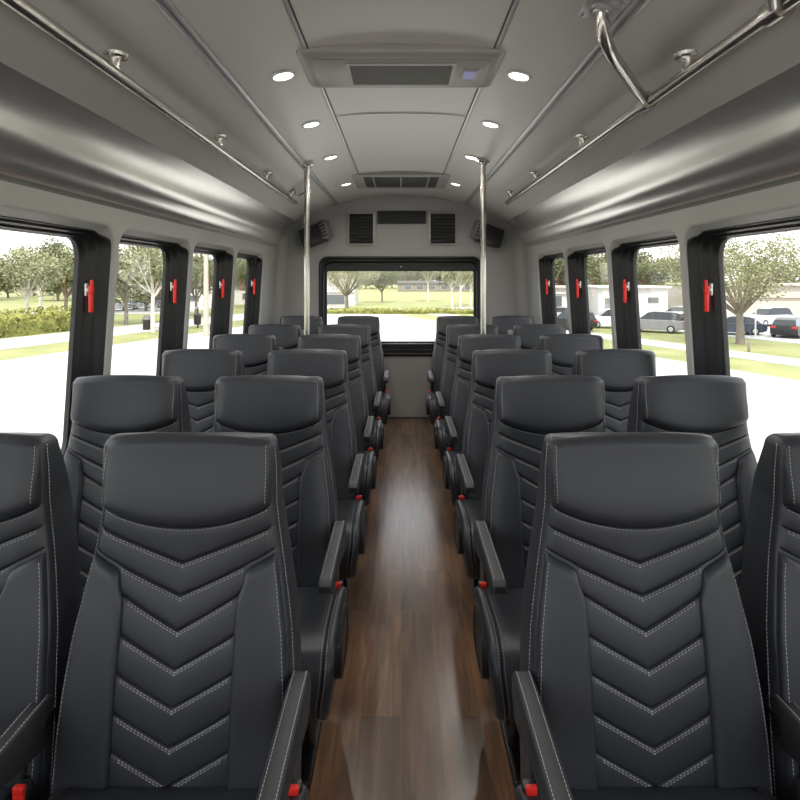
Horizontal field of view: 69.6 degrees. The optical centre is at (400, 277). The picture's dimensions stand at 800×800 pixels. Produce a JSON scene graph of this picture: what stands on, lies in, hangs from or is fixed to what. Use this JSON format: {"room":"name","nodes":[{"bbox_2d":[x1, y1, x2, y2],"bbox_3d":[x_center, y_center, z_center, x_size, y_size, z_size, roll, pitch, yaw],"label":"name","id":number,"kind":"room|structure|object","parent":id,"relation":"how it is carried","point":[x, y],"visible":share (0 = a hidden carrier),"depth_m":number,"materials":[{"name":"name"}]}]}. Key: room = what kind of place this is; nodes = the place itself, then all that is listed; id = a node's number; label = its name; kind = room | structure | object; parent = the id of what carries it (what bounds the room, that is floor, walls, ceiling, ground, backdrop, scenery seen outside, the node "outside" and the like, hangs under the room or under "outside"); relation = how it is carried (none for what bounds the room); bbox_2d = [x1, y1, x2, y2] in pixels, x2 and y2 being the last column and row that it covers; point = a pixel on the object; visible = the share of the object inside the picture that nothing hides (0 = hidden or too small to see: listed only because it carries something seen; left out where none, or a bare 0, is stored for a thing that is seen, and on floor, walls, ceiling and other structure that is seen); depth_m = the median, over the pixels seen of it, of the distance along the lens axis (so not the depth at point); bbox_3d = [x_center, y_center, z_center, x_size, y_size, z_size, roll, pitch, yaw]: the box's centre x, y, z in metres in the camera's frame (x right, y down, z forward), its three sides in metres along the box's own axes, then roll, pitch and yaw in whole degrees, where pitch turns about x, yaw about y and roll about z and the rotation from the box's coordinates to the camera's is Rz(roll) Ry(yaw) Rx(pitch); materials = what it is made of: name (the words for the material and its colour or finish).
{"room":"vehicle interior","nodes":[
{"label":"vehicle interior","id":0,"kind":"room"},
{"bbox_2d":[0,180,276,374],"bbox_3d":[-1.271,0.470,1.890,0.121,1.860,7.780,0,0,0],"label":"wall","id":1,"kind":"structure","parent":0,"point":[16,201],"depth_m":2.51,"materials":[{"name":"grey plastic"}]},
{"bbox_2d":[0,216,110,457],"bbox_3d":[-1.341,0.310,2.050,0.198,1.079,0.908,0,0,0],"label":"window","id":2,"kind":"structure","parent":1,"relation":"in","point":[92,250],"depth_m":2.42,"materials":[{"name":"black"}]},
{"bbox_2d":[0,62,292,246],"bbox_3d":[-1.165,-0.415,1.855,0.270,0.285,7.610,0,0,0],"label":"trim","id":3,"kind":"structure","parent":1,"relation":"attached to","point":[50,142],"depth_m":2.18,"materials":[{"name":"white"}]},
{"bbox_2d":[119,235,188,375],"bbox_3d":[-1.341,0.310,2.950,0.198,1.079,0.908,0,0,0],"label":"window","id":4,"kind":"structure","parent":1,"relation":"in","point":[175,257],"depth_m":3.33,"materials":[{"name":"black plastic"}]},
{"bbox_2d":[194,246,232,348],"bbox_3d":[-1.341,0.310,3.850,0.198,1.079,0.908,0,0,0],"label":"window","id":5,"kind":"structure","parent":1,"relation":"in","point":[223,261],"depth_m":4.24,"materials":[{"name":"black plastic"}]},
{"bbox_2d":[237,253,261,333],"bbox_3d":[-1.341,0.310,4.750,0.198,1.079,0.908,0,0,0],"label":"window","id":6,"kind":"structure","parent":1,"relation":"in","point":[254,264],"depth_m":5.14,"materials":[{"name":"black plastic"}]},
{"bbox_2d":[0,0,799,224],"bbox_3d":[0.000,-0.633,1.890,2.440,0.377,7.780,0,0,0],"label":"ceiling","id":7,"kind":"structure","parent":0,"point":[254,40],"depth_m":2.03,"materials":[{"name":"grey plastic"}]},
{"bbox_2d":[0,0,296,204],"bbox_3d":[-0.847,-0.628,2.000,0.082,0.083,5.200,0,0,0],"label":"grab rail","id":8,"kind":"object","parent":7,"relation":"attached to","point":[111,66],"visible":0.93,"depth_m":1.69,"materials":[{"name":"silver metal"}]},
{"bbox_2d":[282,0,357,173],"bbox_3d":[-0.336,-0.804,1.250,0.015,0.008,6.400,0,0,0],"label":"trim","id":9,"kind":"structure","parent":7,"relation":"attached to","point":[285,2],"depth_m":2.02,"materials":[{"name":"grey metal"}]},
{"bbox_2d":[296,43,505,87],"bbox_3d":[0.000,-0.804,2.205,0.744,0.060,0.374,0,0,0],"label":"air conditioning unit","id":10,"kind":"object","parent":7,"relation":"attached to","point":[388,65],"visible":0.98,"depth_m":2.11,"materials":[{"name":"grey plastic"}]},
{"bbox_2d":[349,66,452,84],"bbox_3d":[0.000,-0.776,2.205,0.380,0.005,0.210,0,0,0],"label":"grille","id":11,"kind":"object","parent":10,"relation":"attached to","point":[358,75],"depth_m":2.20,"materials":[{"name":"grey plastic"}]},
{"bbox_2d":[351,172,450,188],"bbox_3d":[0.000,-0.813,4.780,0.770,0.059,0.660,0,0,0],"label":"ceiling vent","id":12,"kind":"object","parent":7,"relation":"in","point":[372,180],"visible":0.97,"depth_m":4.71,"materials":[{"name":"grey plastic"}]},
{"bbox_2d":[444,0,519,173],"bbox_3d":[0.336,-0.804,1.250,0.015,0.008,6.400,0,0,0],"label":"trim","id":13,"kind":"structure","parent":7,"relation":"attached to","point":[516,2],"depth_m":2.02,"materials":[{"name":"grey metal"}]},
{"bbox_2d":[505,0,799,204],"bbox_3d":[0.699,-0.672,2.000,0.378,0.189,5.200,0,0,0],"label":"grab rail","id":14,"kind":"object","parent":7,"relation":"attached to","point":[603,12],"visible":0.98,"depth_m":1.66,"materials":[{"name":"silver metal"}]},
{"bbox_2d":[284,196,517,416],"bbox_3d":[0.001,0.273,5.785,2.713,2.255,0.050,0,0,0],"label":"wall","id":15,"kind":"structure","parent":0,"point":[408,386],"depth_m":5.76,"materials":[{"name":"grey plastic"}]},
{"bbox_2d":[151,0,338,205],"bbox_3d":[-0.635,-0.732,1.895,0.037,0.020,7.690,0,0,0],"label":"trim","id":16,"kind":"structure","parent":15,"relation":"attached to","point":[165,6],"depth_m":2.04,"materials":[{"name":"grey metal"}]},
{"bbox_2d":[272,234,288,323],"bbox_3d":[-1.226,0.480,5.715,0.210,1.840,0.090,0,0,0],"label":"trim","id":17,"kind":"structure","parent":15,"relation":"attached to","point":[282,246],"depth_m":5.74,"materials":[{"name":"grey plastic"}]},
{"bbox_2d":[298,219,332,247],"bbox_3d":[-0.823,-0.433,5.682,0.343,0.274,0.202,0,0,21],"label":"speaker","id":18,"kind":"object","parent":15,"relation":"attached to","point":[320,232],"visible":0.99,"depth_m":5.59},
{"bbox_2d":[318,219,332,238],"bbox_3d":[-0.735,-0.474,5.611,0.121,0.192,0.120,0,0,18],"label":"grille","id":19,"kind":"object","parent":18,"relation":"attached to","point":[324,229],"depth_m":5.56,"materials":[{"name":"black plastic"}]},
{"bbox_2d":[347,212,374,245],"bbox_3d":[-0.398,-0.492,5.748,0.281,0.341,0.022,0,0,0],"label":"air vent","id":20,"kind":"object","parent":15,"relation":"in","point":[360,225],"visible":1,"depth_m":5.75,"materials":[{"name":"grey plastic"}]},
{"bbox_2d":[319,256,479,355],"bbox_3d":[-0.007,0.281,5.775,1.623,0.995,0.070,0,0,0],"label":"window","id":21,"kind":"structure","parent":15,"relation":"in","point":[328,263],"depth_m":5.76,"materials":[{"name":"black plastic"}]},
{"bbox_2d":[377,211,425,223],"bbox_3d":[0.007,-0.605,5.747,0.485,0.130,0.023,0,0,0],"label":"sign board","id":22,"kind":"object","parent":15,"relation":"attached to","point":[383,217],"visible":1,"depth_m":5.74,"materials":[{"name":"black plastic"}]},
{"bbox_2d":[428,212,456,245],"bbox_3d":[0.417,-0.492,5.748,0.291,0.341,0.022,0,0,0],"label":"air vent","id":23,"kind":"object","parent":15,"relation":"in","point":[442,226],"visible":1,"depth_m":5.75,"materials":[{"name":"grey plastic"}]},
{"bbox_2d":[470,219,504,247],"bbox_3d":[0.833,-0.433,5.682,0.343,0.274,0.202,0,0,-21],"label":"speaker","id":24,"kind":"object","parent":15,"relation":"attached to","point":[494,235],"visible":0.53,"depth_m":5.61},
{"bbox_2d":[513,234,528,315],"bbox_3d":[1.226,0.480,5.715,0.210,1.840,0.090,0,0,0],"label":"trim","id":25,"kind":"structure","parent":15,"relation":"attached to","point":[519,246],"depth_m":5.75,"materials":[{"name":"grey plastic"}]},
{"bbox_2d":[463,0,650,205],"bbox_3d":[0.635,-0.732,1.895,0.037,0.020,7.690,0,0,0],"label":"trim","id":26,"kind":"structure","parent":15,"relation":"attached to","point":[636,6],"depth_m":2.12,"materials":[{"name":"grey metal"}]},
{"bbox_2d":[301,418,519,799],"bbox_3d":[0.000,1.400,1.905,2.680,0.001,7.710,0,0,0],"label":"floor","id":27,"kind":"structure","parent":0,"point":[412,716],"depth_m":2.08,"materials":[{"name":"brown wood"}]},
{"bbox_2d":[0,432,82,799],"bbox_3d":[-0.972,0.870,1.079,0.498,1.061,0.606,0,0,0],"label":"seat","id":28,"kind":"object","parent":27,"relation":"on","point":[41,594],"visible":0.98,"depth_m":1.23,"materials":[{"name":"grey leather"}]},
{"bbox_2d":[63,375,191,592],"bbox_3d":[-0.965,0.870,1.829,0.498,1.061,0.606,0,0,0],"label":"seat","id":29,"kind":"object","parent":27,"relation":"on","point":[103,407],"visible":0.29,"depth_m":1.98,"materials":[{"name":"grey leather"}]},
{"bbox_2d":[48,432,310,799],"bbox_3d":[-0.444,0.870,1.079,0.546,1.061,0.606,0,0,0],"label":"seat","id":30,"kind":"object","parent":27,"relation":"on","point":[185,679],"visible":1,"depth_m":1.20,"materials":[{"name":"grey leather"}]},
{"bbox_2d":[48,785,308,799],"bbox_3d":[-0.434,1.103,0.975,0.503,0.230,0.398,0,0,0],"label":"cushion","id":31,"kind":"object","parent":30,"relation":"on","point":[59,792],"depth_m":1.13,"materials":[{"name":"grey leather"}]},
{"bbox_2d":[161,349,244,431],"bbox_3d":[-0.960,0.870,2.573,0.498,1.061,0.606,0,0,0],"label":"seat","id":32,"kind":"object","parent":27,"relation":"on","point":[200,369],"visible":0.19,"depth_m":2.73,"materials":[{"name":"grey leather"}]},
{"bbox_2d":[212,334,283,374],"bbox_3d":[-0.958,0.870,3.313,0.498,1.061,0.606,0,0,0],"label":"seat","id":33,"kind":"object","parent":27,"relation":"on","point":[255,349],"visible":0.13,"depth_m":3.48,"materials":[{"name":"grey leather"}]},
{"bbox_2d":[248,324,303,348],"bbox_3d":[-0.935,0.870,4.053,0.498,1.061,0.606,0,0,0],"label":"seat","id":34,"kind":"object","parent":27,"relation":"on","point":[287,336],"visible":0.12,"depth_m":4.22,"materials":[{"name":"grey leather"}]},
{"bbox_2d":[213,375,347,788],"bbox_3d":[-0.440,0.870,1.829,0.546,1.061,0.606,0,0,0],"label":"seat","id":35,"kind":"object","parent":27,"relation":"on","point":[292,408],"visible":0.44,"depth_m":1.95,"materials":[{"name":"grey leather"}]},
{"bbox_2d":[297,586,346,720],"bbox_3d":[-0.430,1.103,1.725,0.503,0.230,0.398,0,0,0],"label":"cushion","id":36,"kind":"object","parent":35,"relation":"on","point":[323,617],"depth_m":1.62,"materials":[{"name":"grey leather"}]},
{"bbox_2d":[280,316,322,333],"bbox_3d":[-0.905,0.870,5.009,0.498,1.061,0.606,0,0,0],"label":"seat","id":37,"kind":"object","parent":27,"relation":"on","point":[315,321],"visible":0.12,"depth_m":5.17,"materials":[{"name":"grey leather"}]},
{"bbox_2d":[302,162,313,334],"bbox_3d":[-0.608,0.328,3.725,0.090,2.145,0.090,0,0,0],"label":"pole","id":38,"kind":"object","parent":27,"relation":"on","point":[306,165],"visible":0.55,"depth_m":3.71,"materials":[{"name":"silver metal"}]},
{"bbox_2d":[267,349,366,602],"bbox_3d":[-0.426,0.870,2.573,0.546,1.061,0.606,0,0,0],"label":"seat","id":39,"kind":"object","parent":27,"relation":"on","point":[331,365],"visible":0.34,"depth_m":2.70,"materials":[{"name":"grey leather"}]},
{"bbox_2d":[337,499,364,578],"bbox_3d":[-0.416,1.103,2.469,0.503,0.230,0.398,0,0,0],"label":"cushion","id":40,"kind":"object","parent":39,"relation":"on","point":[351,511],"depth_m":2.34,"materials":[{"name":"grey leather"}]},
{"bbox_2d":[298,334,376,505],"bbox_3d":[-0.413,0.870,3.313,0.546,1.061,0.606,0,0,0],"label":"seat","id":41,"kind":"object","parent":27,"relation":"on","point":[364,423],"visible":0.35,"depth_m":3.45,"materials":[{"name":"grey leather"}]},
{"bbox_2d":[358,450,374,505],"bbox_3d":[-0.404,1.103,3.209,0.503,0.230,0.398,0,0,0],"label":"cushion","id":42,"kind":"object","parent":41,"relation":"on","point":[367,483],"depth_m":3.04,"materials":[{"name":"grey leather"}]},
{"bbox_2d":[318,324,383,460],"bbox_3d":[-0.394,0.870,4.053,0.546,1.061,0.606,0,0,0],"label":"seat","id":43,"kind":"object","parent":27,"relation":"on","point":[374,397],"visible":0.3,"depth_m":4.19,"materials":[{"name":"grey leather"}]},
{"bbox_2d":[370,419,381,460],"bbox_3d":[-0.385,1.103,3.949,0.503,0.230,0.398,0,0,0],"label":"cushion","id":44,"kind":"object","parent":43,"relation":"on","point":[376,441],"depth_m":3.77,"materials":[{"name":"grey leather"}]},
{"bbox_2d":[337,316,390,424],"bbox_3d":[-0.361,0.870,5.009,0.546,1.061,0.606,0,0,0],"label":"seat","id":45,"kind":"object","parent":27,"relation":"on","point":[382,375],"visible":0.37,"depth_m":5.14,"materials":[{"name":"grey leather"}]},
{"bbox_2d":[378,393,389,424],"bbox_3d":[-0.351,1.103,4.905,0.503,0.230,0.398,0,0,0],"label":"cushion","id":46,"kind":"object","parent":45,"relation":"on","point":[384,411],"depth_m":4.72,"materials":[{"name":"grey leather"}]},
{"bbox_2d":[426,316,478,424],"bbox_3d":[0.488,0.870,5.009,0.546,1.061,0.606,0,0,0],"label":"seat","id":47,"kind":"object","parent":27,"relation":"on","point":[433,375],"visible":0.36,"depth_m":5.14,"materials":[{"name":"grey leather"}]},
{"bbox_2d":[427,393,438,424],"bbox_3d":[0.478,1.103,4.905,0.503,0.230,0.398,0,0,0],"label":"cushion","id":48,"kind":"object","parent":47,"relation":"on","point":[432,410],"depth_m":4.72,"materials":[{"name":"grey leather"}]},
{"bbox_2d":[434,324,497,460],"bbox_3d":[0.503,0.870,4.053,0.546,1.061,0.606,0,0,0],"label":"seat","id":49,"kind":"object","parent":27,"relation":"on","point":[442,398],"visible":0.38,"depth_m":4.18,"materials":[{"name":"grey leather"}]},
{"bbox_2d":[435,419,448,460],"bbox_3d":[0.493,1.103,3.949,0.503,0.230,0.398,0,0,0],"label":"cushion","id":50,"kind":"object","parent":49,"relation":"on","point":[441,438],"depth_m":3.78,"materials":[{"name":"grey leather"}]},
{"bbox_2d":[443,334,520,505],"bbox_3d":[0.514,0.870,3.313,0.546,1.061,0.606,0,0,0],"label":"seat","id":51,"kind":"object","parent":27,"relation":"on","point":[467,344],"visible":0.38,"depth_m":3.45,"materials":[{"name":"grey leather"}]},
{"bbox_2d":[444,451,460,505],"bbox_3d":[0.504,1.103,3.209,0.503,0.230,0.398,0,0,0],"label":"cushion","id":52,"kind":"object","parent":51,"relation":"on","point":[452,482],"depth_m":3.06,"materials":[{"name":"grey leather"}]},
{"bbox_2d":[476,159,489,333],"bbox_3d":[0.531,0.317,3.725,0.090,2.166,0.090,0,0,0],"label":"pole","id":53,"kind":"object","parent":27,"relation":"on","point":[482,162],"visible":0.64,"depth_m":3.71,"materials":[{"name":"silver metal"}]},
{"bbox_2d":[454,349,551,600],"bbox_3d":[0.510,0.870,2.573,0.546,1.061,0.606,0,0,0],"label":"seat","id":54,"kind":"object","parent":27,"relation":"on","point":[488,365],"visible":0.41,"depth_m":2.71,"materials":[{"name":"grey leather"}]},
{"bbox_2d":[455,499,481,578],"bbox_3d":[0.500,1.103,2.469,0.503,0.230,0.398,0,0,0],"label":"cushion","id":55,"kind":"object","parent":54,"relation":"on","point":[467,511],"depth_m":2.37,"materials":[{"name":"grey leather"}]},
{"bbox_2d":[491,316,533,333],"bbox_3d":[1.012,0.870,5.009,0.498,1.061,0.606,0,0,0],"label":"seat","id":56,"kind":"object","parent":27,"relation":"on","point":[504,323],"visible":0.09,"depth_m":5.17,"materials":[{"name":"grey leather"}]},
{"bbox_2d":[507,324,565,348],"bbox_3d":[1.027,0.870,4.053,0.498,1.061,0.606,0,0,0],"label":"seat","id":57,"kind":"object","parent":27,"relation":"on","point":[529,334],"visible":0.09,"depth_m":4.22,"materials":[{"name":"grey leather"}]},
{"bbox_2d":[473,375,606,788],"bbox_3d":[0.502,0.870,1.829,0.546,1.061,0.606,0,0,0],"label":"seat","id":58,"kind":"object","parent":27,"relation":"on","point":[526,408],"visible":0.51,"depth_m":1.95,"materials":[{"name":"grey leather"}]},
{"bbox_2d":[474,586,523,720],"bbox_3d":[0.492,1.103,1.725,0.503,0.230,0.398,0,0,0],"label":"cushion","id":59,"kind":"object","parent":58,"relation":"on","point":[497,617],"depth_m":1.63,"materials":[{"name":"grey leather"}]},
{"bbox_2d":[532,334,603,374],"bbox_3d":[1.043,0.870,3.313,0.498,1.061,0.606,0,0,0],"label":"seat","id":60,"kind":"object","parent":27,"relation":"on","point":[563,348],"visible":0.1,"depth_m":3.48,"materials":[{"name":"grey leather"}]},
{"bbox_2d":[572,349,655,431],"bbox_3d":[1.035,0.870,2.573,0.498,1.061,0.606,0,0,0],"label":"seat","id":61,"kind":"object","parent":27,"relation":"on","point":[619,369],"visible":0.19,"depth_m":2.73,"materials":[{"name":"grey leather"}]},
{"bbox_2d":[512,432,776,799],"bbox_3d":[0.488,0.870,1.079,0.546,1.061,0.606,0,0,0],"label":"seat","id":62,"kind":"object","parent":27,"relation":"on","point":[637,678],"visible":1,"depth_m":1.20,"materials":[{"name":"grey leather"}]},
{"bbox_2d":[515,784,776,799],"bbox_3d":[0.478,1.103,0.975,0.503,0.230,0.398,0,0,0],"label":"cushion","id":63,"kind":"object","parent":62,"relation":"on","point":[523,791],"depth_m":1.14,"materials":[{"name":"grey leather"}]},
{"bbox_2d":[626,375,756,594],"bbox_3d":[1.025,0.870,1.829,0.498,1.061,0.606,0,0,0],"label":"seat","id":64,"kind":"object","parent":27,"relation":"on","point":[716,406],"visible":0.3,"depth_m":1.98,"materials":[{"name":"grey leather"}]},
{"bbox_2d":[740,432,799,799],"bbox_3d":[1.020,0.870,1.079,0.498,1.061,0.606,0,0,0],"label":"seat","id":65,"kind":"object","parent":27,"relation":"on","point":[770,575],"visible":0.96,"depth_m":1.25,"materials":[{"name":"grey leather"}]},
{"bbox_2d":[525,181,799,374],"bbox_3d":[1.270,0.470,1.890,0.121,1.860,7.780,0,0,0],"label":"wall","id":66,"kind":"structure","parent":0,"point":[782,201],"depth_m":2.54,"materials":[{"name":"grey plastic"}]},
{"bbox_2d":[539,253,563,324],"bbox_3d":[1.341,0.310,4.785,0.198,1.079,0.908,0,0,0],"label":"window","id":67,"kind":"structure","parent":66,"relation":"in","point":[546,264],"depth_m":5.17,"materials":[{"name":"black plastic"}]},
{"bbox_2d":[567,246,605,333],"bbox_3d":[1.341,0.310,3.885,0.198,1.079,0.908,0,0,0],"label":"window","id":68,"kind":"structure","parent":66,"relation":"in","point":[577,261],"depth_m":4.27,"materials":[{"name":"black plastic"}]},
{"bbox_2d":[611,235,678,349],"bbox_3d":[1.341,0.310,2.985,0.198,1.079,0.908,0,0,0],"label":"window","id":69,"kind":"structure","parent":66,"relation":"in","point":[623,257],"depth_m":3.37,"materials":[{"name":"black plastic"}]},
{"bbox_2d":[509,63,799,246],"bbox_3d":[1.165,-0.415,1.855,0.270,0.285,7.610,0,0,0],"label":"trim","id":70,"kind":"structure","parent":66,"relation":"attached to","point":[749,143],"depth_m":2.20,"materials":[{"name":"white"}]},
{"bbox_2d":[687,216,799,375],"bbox_3d":[1.341,0.310,2.085,0.198,1.079,0.908,0,0,0],"label":"window","id":71,"kind":"structure","parent":66,"relation":"in","point":[705,251],"depth_m":2.46,"materials":[{"name":"black plastic"}]},
{"label":"outside","id":72,"kind":"structure","parent":0,"visible":0},
{"bbox_2d":[0,281,799,380],"bbox_3d":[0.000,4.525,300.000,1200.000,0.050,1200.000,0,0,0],"label":"ground","id":73,"kind":"structure","parent":72,"point":[369,298],"depth_m":46.70,"materials":[{"name":"green plant"}]},
{"bbox_2d":[0,244,64,311],"bbox_3d":[-30.906,0.850,47.858,5.199,7.496,5.482,0,0,31],"label":"tree","id":74,"kind":"object","parent":73,"relation":"on","point":[21,270],"visible":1,"depth_m":47.71,"materials":[{"name":"green plant"}]},
{"bbox_2d":[0,304,70,337],"bbox_3d":[-33.994,3.426,33.486,2.466,2.499,41.430,0,0,18],"label":"hedge","id":75,"kind":"object","parent":73,"relation":"on","point":[53,319],"visible":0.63,"depth_m":45.99,"materials":[{"name":"green plant"}]},
{"bbox_2d":[7,242,73,307],"bbox_3d":[-33.012,0.658,53.292,5.770,7.890,5.472,0,0,23],"label":"tree","id":76,"kind":"object","parent":73,"relation":"on","point":[61,265],"visible":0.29,"depth_m":52.88,"materials":[{"name":"green plant"}]},
{"bbox_2d":[27,236,73,310],"bbox_3d":[-39.936,-0.150,69.395,10.307,9.533,7.739,0,0,-33],"label":"tree","id":77,"kind":"object","parent":73,"relation":"on","point":[56,246],"visible":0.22,"depth_m":67.25,"materials":[{"name":"green plant"}]},
{"bbox_2d":[116,244,160,324],"bbox_3d":[-26.638,0.273,55.129,7.036,8.667,9.370,0,0,-40],"label":"tree","id":78,"kind":"object","parent":73,"relation":"on","point":[122,287],"visible":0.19,"depth_m":54.34,"materials":[{"name":"green plant"}]},
{"bbox_2d":[119,246,162,331],"bbox_3d":[-20.713,0.658,48.309,5.770,7.890,5.472,0,0,-6],"label":"tree","id":79,"kind":"object","parent":73,"relation":"on","point":[138,259],"visible":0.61,"depth_m":47.74,"materials":[{"name":"green plant"}]},
{"bbox_2d":[191,253,213,313],"bbox_3d":[-24.223,0.695,68.360,6.332,7.800,8.433,0,0,28],"label":"tree","id":80,"kind":"object","parent":73,"relation":"on","point":[198,263],"visible":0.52,"depth_m":66.92,"materials":[{"name":"green plant"}]},
{"bbox_2d":[235,259,246,291],"bbox_3d":[-22.403,0.484,88.215,8.971,8.233,7.435,0,0,-21],"label":"tree","id":81,"kind":"object","parent":73,"relation":"on","point":[241,275],"visible":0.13,"depth_m":86.88,"materials":[{"name":"green plant"}]},
{"bbox_2d":[327,273,358,305],"bbox_3d":[-13.400,1.875,97.350,12.300,5.250,9.600,0,0,0],"label":"building","id":82,"kind":"structure","parent":73,"relation":"on","point":[333,299],"depth_m":93.01,"materials":[{"name":"grey paint"}]},
{"bbox_2d":[327,271,384,307],"bbox_3d":[-7.602,0.237,78.380,11.125,8.741,10.664,0,0,-36],"label":"tree","id":83,"kind":"object","parent":73,"relation":"on","point":[346,291],"visible":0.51,"depth_m":78.20,"materials":[{"name":"green plant"}]},
{"bbox_2d":[359,271,402,302],"bbox_3d":[-3.612,0.695,105.275,8.499,7.800,7.044,0,0,0],"label":"tree","id":84,"kind":"object","parent":73,"relation":"on","point":[384,280],"visible":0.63,"depth_m":104.39,"materials":[{"name":"green plant"}]},
{"bbox_2d":[327,307,472,313],"bbox_3d":[-0.474,4.186,72.593,25.332,1.125,1.637,0,0,0],"label":"hedge","id":85,"kind":"object","parent":73,"relation":"on","point":[331,310],"visible":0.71,"depth_m":72.13,"materials":[{"name":"green plant"}]},
{"bbox_2d":[397,281,472,291],"bbox_3d":[17.000,2.750,195.850,36.500,3.500,12.600,0,0,0],"label":"building","id":86,"kind":"structure","parent":73,"relation":"on","point":[403,286],"depth_m":189.91,"materials":[{"name":"beige"}]},
{"bbox_2d":[435,271,471,308],"bbox_3d":[7.317,0.850,80.184,5.199,7.496,5.482,0,0,-36],"label":"tree","id":87,"kind":"object","parent":73,"relation":"on","point":[448,275],"visible":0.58,"depth_m":79.83,"materials":[{"name":"green plant"}]},
{"bbox_2d":[640,311,683,332],"bbox_3d":[21.187,3.620,47.985,4.550,1.690,1.820,0,0,36],"label":"car","id":88,"kind":"object","parent":73,"relation":"on","point":[672,322],"visible":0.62,"depth_m":46.93,"materials":[{"name":"grey paint"}]},
{"bbox_2d":[648,232,799,343],"bbox_3d":[22.609,0.237,39.664,10.647,8.741,9.769,0,0,26],"label":"tree","id":89,"kind":"object","parent":73,"relation":"on","point":[741,305],"visible":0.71,"depth_m":38.26,"materials":[{"name":"green plant"}]},
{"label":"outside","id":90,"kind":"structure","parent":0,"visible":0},
{"bbox_2d":[443,307,799,343],"bbox_3d":[49.612,4.510,56.568,86.775,0.080,103.865,0,0,0],"label":"parking lot","id":91,"kind":"structure","parent":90,"point":[766,336],"depth_m":44.01,"materials":[{"name":"grey asphalt"}]},
{"bbox_2d":[554,258,565,285],"bbox_3d":[25.687,-0.404,94.820,13.165,10.034,12.154,0,0,-28],"label":"tree","id":92,"kind":"object","parent":91,"relation":"on","point":[559,268],"visible":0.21,"depth_m":92.09,"materials":[{"name":"green plant"}]},
{"bbox_2d":[557,310,597,329],"bbox_3d":[14.853,3.620,49.977,1.820,1.690,4.550,0,0,-22],"label":"car","id":93,"kind":"object","parent":91,"relation":"on","point":[562,318],"visible":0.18,"depth_m":49.30,"materials":[{"name":"black paint"}]},
{"bbox_2d":[586,255,608,284],"bbox_3d":[29.004,0.273,83.653,9.444,8.667,7.826,0,0,31],"label":"tree","id":94,"kind":"object","parent":91,"relation":"on","point":[597,273],"visible":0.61,"depth_m":82.79,"materials":[{"name":"green plant"}]},
{"bbox_2d":[588,249,666,284],"bbox_3d":[37.652,-0.649,99.493,12.762,10.535,13.824,0,0,-43],"label":"tree","id":95,"kind":"object","parent":91,"relation":"on","point":[639,255],"visible":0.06,"depth_m":96.59,"materials":[{"name":"green plant"}]},
{"bbox_2d":[588,285,670,315],"bbox_3d":[27.631,2.725,71.843,8.500,3.550,8.600,0,0,3],"label":"building","id":96,"kind":"structure","parent":91,"relation":"on","point":[651,298],"depth_m":67.93,"materials":[{"name":"grey paint"}]},
{"bbox_2d":[636,254,680,285],"bbox_3d":[37.767,0.484,86.290,8.971,8.233,7.435,0,0,0],"label":"tree","id":97,"kind":"object","parent":91,"relation":"on","point":[650,277],"visible":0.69,"depth_m":84.95,"materials":[{"name":"green plant"}]},
{"bbox_2d":[665,283,799,316],"bbox_3d":[47.693,2.575,70.294,26.500,3.850,9.600,0,0,9],"label":"building","id":98,"kind":"structure","parent":91,"relation":"on","point":[791,300],"depth_m":66.66,"materials":[{"name":"beige paint"}]},
{"bbox_2d":[727,315,767,334],"bbox_3d":[26.458,3.745,45.995,4.550,1.440,1.820,0,0,13],"label":"car","id":99,"kind":"object","parent":91,"relation":"on","point":[749,323],"visible":0.52,"depth_m":44.99,"materials":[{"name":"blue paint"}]},
{"bbox_2d":[744,307,793,324],"bbox_3d":[34.430,3.620,54.008,4.550,1.690,1.820,0,0,-18],"label":"car","id":100,"kind":"object","parent":91,"relation":"on","point":[765,315],"visible":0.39,"depth_m":53.41,"materials":[{"name":"grey paint"}]},
{"bbox_2d":[770,317,799,338],"bbox_3d":[29.766,3.725,43.976,4.170,1.480,1.820,0,0,-43],"label":"car","id":101,"kind":"object","parent":91,"relation":"on","point":[789,326],"visible":1,"depth_m":42.67,"materials":[{"name":"black paint"}]},
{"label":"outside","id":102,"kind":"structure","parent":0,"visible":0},
{"bbox_2d":[18,304,235,313],"bbox_3d":[-39.000,4.510,86.000,22.000,0.080,28.000,0,0,0],"label":"parking lot","id":103,"kind":"structure","parent":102,"point":[130,310],"depth_m":79.22,"materials":[{"name":"grey asphalt"}]},
{"bbox_2d":[116,257,161,310],"bbox_3d":[-34.086,0.577,77.917,10.532,8.027,9.723,0,0,1],"label":"tree","id":104,"kind":"object","parent":103,"relation":"on","point":[147,296],"visible":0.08,"depth_m":76.56,"materials":[{"name":"green plant"}]},
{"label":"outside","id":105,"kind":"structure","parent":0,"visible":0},
{"bbox_2d":[0,306,343,349],"bbox_3d":[-27.445,4.510,38.258,38.834,0.080,106.746,0,0,0],"label":"sidewalk","id":106,"kind":"structure","parent":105,"point":[26,341],"depth_m":44.01,"materials":[{"name":"concrete"}]},
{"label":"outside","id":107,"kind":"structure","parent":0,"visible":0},
{"bbox_2d":[394,308,799,366],"bbox_3d":[19.879,4.510,33.411,43.118,0.080,103.262,0,0,0],"label":"sidewalk","id":108,"kind":"structure","parent":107,"point":[735,354],"depth_m":34.10,"materials":[{"name":"concrete"}]},
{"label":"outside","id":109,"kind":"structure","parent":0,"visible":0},
{"bbox_2d":[0,314,799,463],"bbox_3d":[0.000,4.520,5.500,120.000,0.060,131.000,0,0,0],"label":"street","id":110,"kind":"structure","parent":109,"point":[33,388],"depth_m":24.75,"materials":[{"name":"white asphalt"}]},
{"bbox_2d":[203,254,208,335],"bbox_3d":[-15.129,0.000,44.690,0.440,9.000,0.440,0,0,0],"label":"utility pole","id":111,"kind":"object","parent":110,"relation":"on","point":[205,282],"visible":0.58,"depth_m":44.53,"materials":[{"name":"beige paint"}]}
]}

